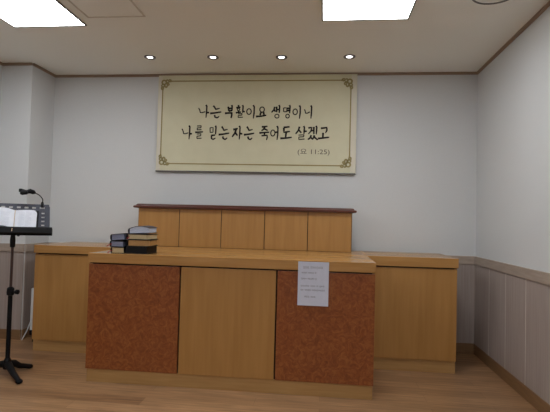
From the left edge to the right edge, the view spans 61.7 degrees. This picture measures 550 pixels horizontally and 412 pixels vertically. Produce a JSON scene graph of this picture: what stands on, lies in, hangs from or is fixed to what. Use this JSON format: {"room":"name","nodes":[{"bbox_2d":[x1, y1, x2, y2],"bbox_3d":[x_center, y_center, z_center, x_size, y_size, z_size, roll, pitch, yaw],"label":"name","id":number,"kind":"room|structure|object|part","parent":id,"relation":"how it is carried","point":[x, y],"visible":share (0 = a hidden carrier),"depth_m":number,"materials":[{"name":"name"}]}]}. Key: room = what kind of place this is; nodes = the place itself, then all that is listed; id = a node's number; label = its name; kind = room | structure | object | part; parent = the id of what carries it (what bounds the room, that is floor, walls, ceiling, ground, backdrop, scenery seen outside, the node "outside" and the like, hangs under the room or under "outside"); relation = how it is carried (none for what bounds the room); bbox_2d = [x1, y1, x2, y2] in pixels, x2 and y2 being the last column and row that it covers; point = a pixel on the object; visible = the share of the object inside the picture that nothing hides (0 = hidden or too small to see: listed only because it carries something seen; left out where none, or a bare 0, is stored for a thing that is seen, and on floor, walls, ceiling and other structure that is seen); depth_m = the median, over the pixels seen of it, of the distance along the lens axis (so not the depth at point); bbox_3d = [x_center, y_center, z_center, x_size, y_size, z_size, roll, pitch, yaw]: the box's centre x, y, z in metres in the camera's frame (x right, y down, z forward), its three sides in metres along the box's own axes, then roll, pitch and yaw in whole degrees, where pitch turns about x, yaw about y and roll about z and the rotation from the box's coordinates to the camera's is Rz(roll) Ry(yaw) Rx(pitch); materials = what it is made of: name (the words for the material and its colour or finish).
{"room":"house of worship","nodes":[
{"label":"house of worship","id":0,"kind":"room"},
{"bbox_2d":[0,65,1,109],"bbox_3d":[-3.119,-0.182,1.107,0.120,2.669,7.536,1,-2,6],"label":"wall","id":1,"kind":"structure","parent":0,"point":[0,65],"depth_m":4.49,"materials":[{"name":"white paint"}]},
{"bbox_2d":[0,329,20,339],"bbox_3d":[-2.583,1.224,4.403,0.316,0.095,0.014,1,-2,6],"label":"baseboard","id":2,"kind":"structure","parent":1,"relation":"attached to","point":[15,334],"depth_m":4.39,"materials":[{"name":"brown wood"}]},
{"bbox_2d":[0,251,23,329],"bbox_3d":[-2.571,0.807,4.419,0.308,0.760,0.009,1,-2,6],"label":"wainscoting","id":3,"kind":"structure","parent":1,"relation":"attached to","point":[18,261],"depth_m":4.41,"materials":[{"name":"grey wood"}]},
{"bbox_2d":[0,243,24,251],"bbox_3d":[-2.561,0.399,4.427,0.316,0.077,0.018,1,-2,6],"label":"trim","id":4,"kind":"structure","parent":1,"relation":"attached to","point":[3,246],"depth_m":4.42,"materials":[{"name":"beige wood"}]},
{"bbox_2d":[3,63,32,65],"bbox_3d":[-2.514,-1.383,4.483,0.316,0.024,0.018,1,-2,6],"label":"trim","id":5,"kind":"structure","parent":1,"relation":"attached to","point":[4,64],"depth_m":4.48,"materials":[{"name":"brown wood"}]},
{"bbox_2d":[0,65,54,329],"bbox_3d":[-2.528,-0.055,4.640,0.316,2.669,0.381,1,-2,6],"label":"wall pillar","id":6,"kind":"structure","parent":0,"point":[27,92],"depth_m":4.49,"materials":[{"name":"white paint"}]},
{"bbox_2d":[49,75,477,255],"bbox_3d":[-0.372,0.002,4.663,4.840,2.669,0.120,1,-2,6],"label":"wall","id":7,"kind":"structure","parent":0,"point":[412,188],"depth_m":4.51,"materials":[{"name":"white paint"}]},
{"bbox_2d":[21,327,31,338],"bbox_3d":[-2.398,1.235,4.582,0.014,0.095,0.381,1,-2,6],"label":"baseboard","id":8,"kind":"structure","parent":7,"relation":"attached to","point":[23,331],"depth_m":4.44,"materials":[{"name":"brown wood"}]},
{"bbox_2d":[22,251,35,329],"bbox_3d":[-2.389,0.817,4.596,0.009,0.760,0.373,1,-2,6],"label":"wainscoting","id":9,"kind":"structure","parent":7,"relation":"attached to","point":[29,265],"depth_m":4.46,"materials":[{"name":"grey wood"}]},
{"bbox_2d":[25,242,48,251],"bbox_3d":[-2.374,0.409,4.608,0.018,0.077,0.381,1,-2,6],"label":"trim","id":10,"kind":"structure","parent":7,"relation":"attached to","point":[28,247],"depth_m":4.49,"materials":[{"name":"beige wood"}]},
{"bbox_2d":[33,63,55,77],"bbox_3d":[-2.328,-1.373,4.664,0.018,0.024,0.381,1,-2,6],"label":"trim","id":11,"kind":"structure","parent":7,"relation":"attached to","point":[34,64],"depth_m":4.64,"materials":[{"name":"brown wood"}]},
{"bbox_2d":[156,74,356,174],"bbox_3d":[-0.204,-0.819,4.584,2.003,0.984,0.014,1,-2,6],"label":"banner","id":12,"kind":"object","parent":7,"relation":"attached to","point":[287,124],"visible":1,"depth_m":4.58,"materials":[{"name":"beige fabric"}]},
{"bbox_3d":[-0.216,-0.335,4.569,2.003,0.013,0.014,1,-2,6],"label":"rod","id":13,"kind":"part","parent":12,"relation":"part of","materials":[{"name":"grey metal"}]},
{"bbox_2d":[49,242,473,263],"bbox_3d":[-0.235,0.464,4.564,4.284,0.077,0.018,1,-2,6],"label":"trim","id":14,"kind":"structure","parent":7,"relation":"attached to","point":[462,259],"depth_m":4.34,"materials":[{"name":"beige wood"}]},
{"bbox_2d":[56,72,476,77],"bbox_3d":[-0.188,-1.318,4.620,4.284,0.024,0.018,1,-2,6],"label":"trim","id":15,"kind":"structure","parent":7,"relation":"attached to","point":[374,73],"depth_m":4.58,"materials":[{"name":"brown wood"}]},
{"bbox_2d":[456,343,473,353],"bbox_3d":[-0.256,1.289,4.540,4.284,0.095,0.014,1,-2,6],"label":"baseboard","id":16,"kind":"structure","parent":7,"relation":"attached to","point":[467,348],"depth_m":4.32,"materials":[{"name":"brown wood"}]},
{"bbox_2d":[456,264,474,343],"bbox_3d":[-0.245,0.872,4.555,4.276,0.760,0.010,1,-2,6],"label":"wainscoting","id":17,"kind":"structure","parent":7,"relation":"attached to","point":[465,272],"depth_m":4.33,"materials":[{"name":"grey wood"}]},
{"bbox_2d":[0,336,538,411],"bbox_3d":[-0.809,1.255,0.815,4.840,0.100,7.776,1,-2,6],"label":"floor","id":18,"kind":"structure","parent":0,"point":[56,381],"depth_m":3.14,"materials":[{"name":"laminate"}]},
{"bbox_2d":[0,203,51,383],"bbox_3d":[-1.993,0.618,3.433,0.580,1.277,0.398,1,-2,6],"label":"music stand","id":19,"kind":"object","parent":18,"relation":"on","point":[7,364],"visible":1,"depth_m":3.45,"materials":[{"name":"black metal"}]},
{"bbox_3d":[-1.906,1.202,3.346,0.277,0.101,0.056,0,-3,44],"label":"leg","id":20,"kind":"part","parent":19,"relation":"part of","materials":[{"name":"black metal"}]},
{"bbox_2d":[0,207,38,230],"bbox_3d":[-1.977,0.098,3.424,0.381,0.175,0.122,2,-2,-22],"label":"open book","id":21,"kind":"object","parent":19,"relation":"on","point":[9,217],"visible":0.84,"depth_m":3.46,"materials":[{"name":"white paper"}]},
{"bbox_2d":[0,213,30,224],"bbox_3d":[-1.986,0.092,3.429,0.299,0.105,0.038,2,-2,-22],"label":"print","id":22,"kind":"object","parent":21,"relation":"attached to","point":[5,218],"depth_m":3.46},
{"bbox_3d":[-1.955,1.206,3.510,0.056,0.101,0.178,0,-2,34],"label":"leg","id":23,"kind":"part","parent":19,"relation":"part of","materials":[{"name":"black metal"}]},
{"bbox_3d":[-1.990,0.077,3.470,0.535,0.194,0.073,2,-2,-22],"label":"desk plate","id":24,"kind":"part","parent":19,"relation":"part of","materials":[{"name":"black metal"}]},
{"bbox_2d":[19,188,43,207],"bbox_3d":[-1.875,-0.061,3.536,0.176,0.143,0.070,2,-2,-22],"label":"lamp","id":25,"kind":"object","parent":19,"relation":"attached to","point":[22,191],"visible":1,"depth_m":3.53,"materials":[{"name":"black metal"}]},
{"bbox_2d":[21,288,33,341],"bbox_3d":[-2.321,1.029,4.394,0.144,0.493,0.158,1,-2,6],"label":"tripod stand","id":26,"kind":"object","parent":18,"relation":"on","point":[32,289],"visible":0.61,"depth_m":4.37,"materials":[{"name":"white plastic"}]},
{"bbox_2d":[32,242,110,352],"bbox_3d":[-1.687,0.828,4.330,0.839,0.929,0.661,1,-2,6],"label":"base cabinet","id":27,"kind":"object","parent":18,"relation":"on","point":[61,275],"visible":0.54,"depth_m":4.03,"materials":[{"name":"brown wood"}]},
{"bbox_3d":[-1.717,0.807,4.024,0.830,0.750,0.020,1,-2,6],"label":"panel","id":28,"kind":"part","parent":27,"relation":"part of","materials":[{"name":"brown wood"}]},
{"bbox_2d":[34,242,110,253],"bbox_3d":[-1.676,0.398,4.344,0.838,0.068,0.661,1,-2,6],"label":"countertop","id":29,"kind":"structure","parent":27,"relation":"on","point":[66,247],"depth_m":4.04,"materials":[{"name":"brown wood"}]},
{"bbox_2d":[85,246,375,399],"bbox_3d":[-0.279,0.850,3.862,2.057,0.929,1.295,1,-2,6],"label":"reception counter","id":30,"kind":"object","parent":18,"relation":"on","point":[229,319],"depth_m":3.23,"materials":[{"name":"brown wood"}]},
{"bbox_2d":[107,247,125,252],"bbox_3d":[-1.160,0.327,3.463,0.132,0.045,0.197,1,-2,5],"label":"book","id":31,"kind":"object","parent":30,"relation":"on","point":[113,249],"visible":0.66,"depth_m":3.37,"materials":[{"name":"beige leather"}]},
{"bbox_2d":[107,240,126,246],"bbox_3d":[-1.162,0.281,3.470,0.136,0.045,0.202,1,-2,8],"label":"book","id":32,"kind":"object","parent":31,"relation":"on","point":[116,243],"visible":0.8,"depth_m":3.38,"materials":[{"name":"paper"}]},
{"bbox_2d":[110,233,128,240],"bbox_3d":[-1.149,0.231,3.466,0.112,0.055,0.197,1,-2,3],"label":"book","id":33,"kind":"object","parent":32,"relation":"on","point":[122,236],"visible":0.82,"depth_m":3.38,"materials":[{"name":"paper"}]},
{"bbox_3d":[-1.025,0.804,3.313,0.680,0.753,0.020,1,-2,6],"label":"panel","id":34,"kind":"part","parent":30,"relation":"part of","materials":[{"name":"brown wood"}]},
{"bbox_2d":[124,245,157,253],"bbox_3d":[-1.008,0.326,3.460,0.180,0.054,0.196,1,-2,7],"label":"book","id":35,"kind":"object","parent":30,"relation":"on","point":[129,249],"visible":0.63,"depth_m":3.37,"materials":[{"name":"black paper"}]},
{"bbox_2d":[127,239,157,246],"bbox_3d":[-0.995,0.275,3.465,0.176,0.048,0.202,1,-2,2],"label":"book","id":36,"kind":"object","parent":35,"relation":"on","point":[142,243],"visible":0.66,"depth_m":3.37,"materials":[{"name":"beige paper"}]},
{"bbox_2d":[126,233,156,239],"bbox_3d":[-0.996,0.230,3.460,0.164,0.041,0.202,1,-2,9],"label":"book","id":37,"kind":"object","parent":36,"relation":"on","point":[144,236],"visible":0.95,"depth_m":3.38,"materials":[{"name":"beige paper"}]},
{"bbox_2d":[128,226,157,233],"bbox_3d":[-0.993,0.179,3.466,0.163,0.060,0.192,1,-2,3],"label":"book","id":38,"kind":"object","parent":37,"relation":"on","point":[137,229],"visible":1,"depth_m":3.38,"materials":[{"name":"grey paper"}]},
{"bbox_3d":[-0.338,0.820,3.240,0.679,0.753,0.020,1,-2,6],"label":"panel","id":39,"kind":"part","parent":30,"relation":"part of","materials":[{"name":"brown wood"}]},
{"bbox_2d":[88,246,375,272],"bbox_3d":[-0.268,0.420,3.876,2.057,0.068,1.295,1,-2,6],"label":"countertop","id":40,"kind":"structure","parent":30,"relation":"on","point":[353,261],"depth_m":3.30,"materials":[{"name":"brown wood"}]},
{"bbox_2d":[133,203,356,251],"bbox_3d":[-0.294,0.201,4.354,2.084,0.399,0.253,1,-2,6],"label":"wooden partition","id":41,"kind":"object","parent":30,"relation":"on","point":[179,225],"visible":0.95,"depth_m":4.25,"materials":[{"name":"brown wood"}]},
{"bbox_3d":[-1.101,0.199,4.360,0.395,0.354,0.020,1,-2,6],"label":"panel","id":42,"kind":"part","parent":41,"relation":"part of","materials":[{"name":"brown wood"}]},
{"bbox_3d":[-0.702,0.208,4.318,0.395,0.354,0.020,1,-2,6],"label":"panel","id":43,"kind":"part","parent":41,"relation":"part of","materials":[{"name":"brown wood"}]},
{"bbox_3d":[-0.299,0.218,4.275,0.400,0.354,0.020,1,-2,6],"label":"panel","id":44,"kind":"part","parent":41,"relation":"part of","materials":[{"name":"brown wood"}]},
{"bbox_3d":[0.101,0.227,4.232,0.391,0.354,0.020,1,-2,6],"label":"panel","id":45,"kind":"part","parent":41,"relation":"part of","materials":[{"name":"brown wood"}]},
{"bbox_3d":[0.497,0.236,4.190,0.392,0.354,0.020,1,-2,6],"label":"panel","id":46,"kind":"part","parent":41,"relation":"part of","materials":[{"name":"brown wood"}]},
{"bbox_2d":[297,261,328,306],"bbox_3d":[0.262,0.534,3.159,0.211,0.300,0.005,1,-2,6],"label":"paper notice","id":47,"kind":"object","parent":30,"relation":"attached to","point":[313,277],"visible":1,"depth_m":3.16,"materials":[{"name":"white paper"}]},
{"bbox_2d":[301,272,324,297],"bbox_3d":[0.259,0.543,3.159,0.165,0.176,0.003,1,-2,6],"label":"print","id":48,"kind":"object","parent":47,"relation":"attached to","point":[312,283],"depth_m":3.16},
{"bbox_3d":[0.343,0.836,3.168,0.669,0.753,0.020,1,-2,6],"label":"panel","id":49,"kind":"part","parent":30,"relation":"part of","materials":[{"name":"brown wood"}]},
{"bbox_2d":[361,251,458,373],"bbox_3d":[1.144,0.893,4.052,0.732,0.929,0.618,1,-2,6],"label":"base cabinet","id":50,"kind":"object","parent":18,"relation":"on","point":[415,320],"visible":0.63,"depth_m":3.75,"materials":[{"name":"brown wood"}]},
{"bbox_2d":[361,251,458,267],"bbox_3d":[1.155,0.468,4.065,0.731,0.078,0.618,1,-2,6],"label":"countertop","id":51,"kind":"structure","parent":50,"relation":"on","point":[434,260],"depth_m":3.77,"materials":[{"name":"brown wood"}]},
{"bbox_3d":[1.111,0.878,3.767,0.721,0.740,0.020,1,-2,6],"label":"panel","id":52,"kind":"part","parent":50,"relation":"part of","materials":[{"name":"brown wood"}]},
{"bbox_2d":[0,0,549,74],"bbox_3d":[-0.737,-1.511,0.902,4.840,0.100,7.776,1,-2,6],"label":"ceiling","id":53,"kind":"structure","parent":0,"point":[246,36],"depth_m":3.74,"materials":[{"name":"paint"}]},
{"bbox_2d":[0,0,86,27],"bbox_3d":[-1.778,-1.408,3.274,0.600,0.012,0.610,1,-2,6],"label":"recessed light","id":54,"kind":"object","parent":53,"relation":"in","point":[17,13],"visible":1,"depth_m":3.37,"materials":[{"name":"white plastic"}]},
{"bbox_2d":[68,0,145,17],"bbox_3d":[-1.190,-1.399,3.166,0.446,0.006,0.450,1,-2,6],"label":"ceiling hatch","id":55,"kind":"object","parent":53,"relation":"attached to","point":[89,8],"visible":1,"depth_m":3.25,"materials":[{"name":"white paint"}]},
{"bbox_2d":[144,55,155,59],"bbox_3d":[-1.147,-1.363,4.222,0.104,0.009,0.104,1,-2,6],"label":"recessed light","id":56,"kind":"object","parent":53,"relation":"in","point":[150,57],"visible":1,"depth_m":4.21,"materials":[{"name":"grey metal"}]},
{"bbox_2d":[207,55,218,59],"bbox_3d":[-0.564,-1.349,4.180,0.104,0.009,0.104,1,-2,6],"label":"recessed light","id":57,"kind":"object","parent":53,"relation":"in","point":[212,57],"visible":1,"depth_m":4.17,"materials":[{"name":"grey metal"}]},
{"bbox_2d":[276,55,286,59],"bbox_3d":[0.059,-1.334,4.134,0.104,0.009,0.104,1,-2,6],"label":"recessed light","id":58,"kind":"object","parent":53,"relation":"in","point":[280,57],"visible":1,"depth_m":4.13,"materials":[{"name":"grey metal"}]},
{"bbox_2d":[344,54,354,58],"bbox_3d":[0.660,-1.320,4.077,0.104,0.009,0.104,1,-2,6],"label":"recessed light","id":59,"kind":"object","parent":53,"relation":"in","point":[349,56],"visible":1,"depth_m":4.06,"materials":[{"name":"grey metal"}]},
{"bbox_2d":[322,0,416,20],"bbox_3d":[0.616,-1.353,3.017,0.617,0.012,0.605,1,-2,6],"label":"recessed light","id":60,"kind":"object","parent":53,"relation":"in","point":[332,10],"visible":1,"depth_m":3.16,"materials":[{"name":"white plastic"}]},
{"bbox_2d":[472,0,507,4],"bbox_3d":[1.389,-1.337,2.900,0.280,0.011,0.280,1,-2,6],"label":"ceiling speaker","id":61,"kind":"object","parent":53,"relation":"attached to","point":[483,2],"visible":1,"depth_m":3.00,"materials":[{"name":"grey metal"}]},
{"bbox_2d":[475,0,503,2],"bbox_3d":[1.389,-1.339,2.900,0.256,0.007,0.256,1,-2,6],"label":"grille","id":62,"kind":"object","parent":61,"relation":"attached to","point":[476,1],"depth_m":3.00,"materials":[{"name":"metal"}]},
{"bbox_2d":[476,7,549,272],"bbox_3d":[1.573,-0.074,0.610,0.120,2.669,7.536,1,-2,6],"label":"wall","id":63,"kind":"structure","parent":0,"point":[513,190],"depth_m":3.47,"materials":[{"name":"white paint"}]},
{"bbox_2d":[473,344,549,411],"bbox_3d":[1.473,1.210,0.576,0.014,0.095,7.536,1,-2,6],"label":"baseboard","id":64,"kind":"structure","parent":63,"relation":"attached to","point":[518,386],"depth_m":3.40,"materials":[{"name":"brown wood"}]},
{"bbox_2d":[474,265,549,404],"bbox_3d":[1.486,0.793,0.589,0.010,0.760,7.528,1,-2,6],"label":"wainscoting","id":65,"kind":"structure","parent":63,"relation":"attached to","point":[512,313],"depth_m":3.40,"materials":[{"name":"grey wood"}]},
{"bbox_2d":[474,256,549,285],"bbox_3d":[1.492,0.385,0.602,0.018,0.077,7.536,1,-2,6],"label":"trim","id":66,"kind":"structure","parent":63,"relation":"attached to","point":[542,277],"depth_m":3.40,"materials":[{"name":"beige wood"}]},
{"bbox_2d":[477,1,549,74],"bbox_3d":[1.539,-1.397,0.658,0.018,0.024,7.536,1,-2,6],"label":"trim","id":67,"kind":"structure","parent":63,"relation":"attached to","point":[547,4],"depth_m":3.48,"materials":[{"name":"brown wood"}]}
]}

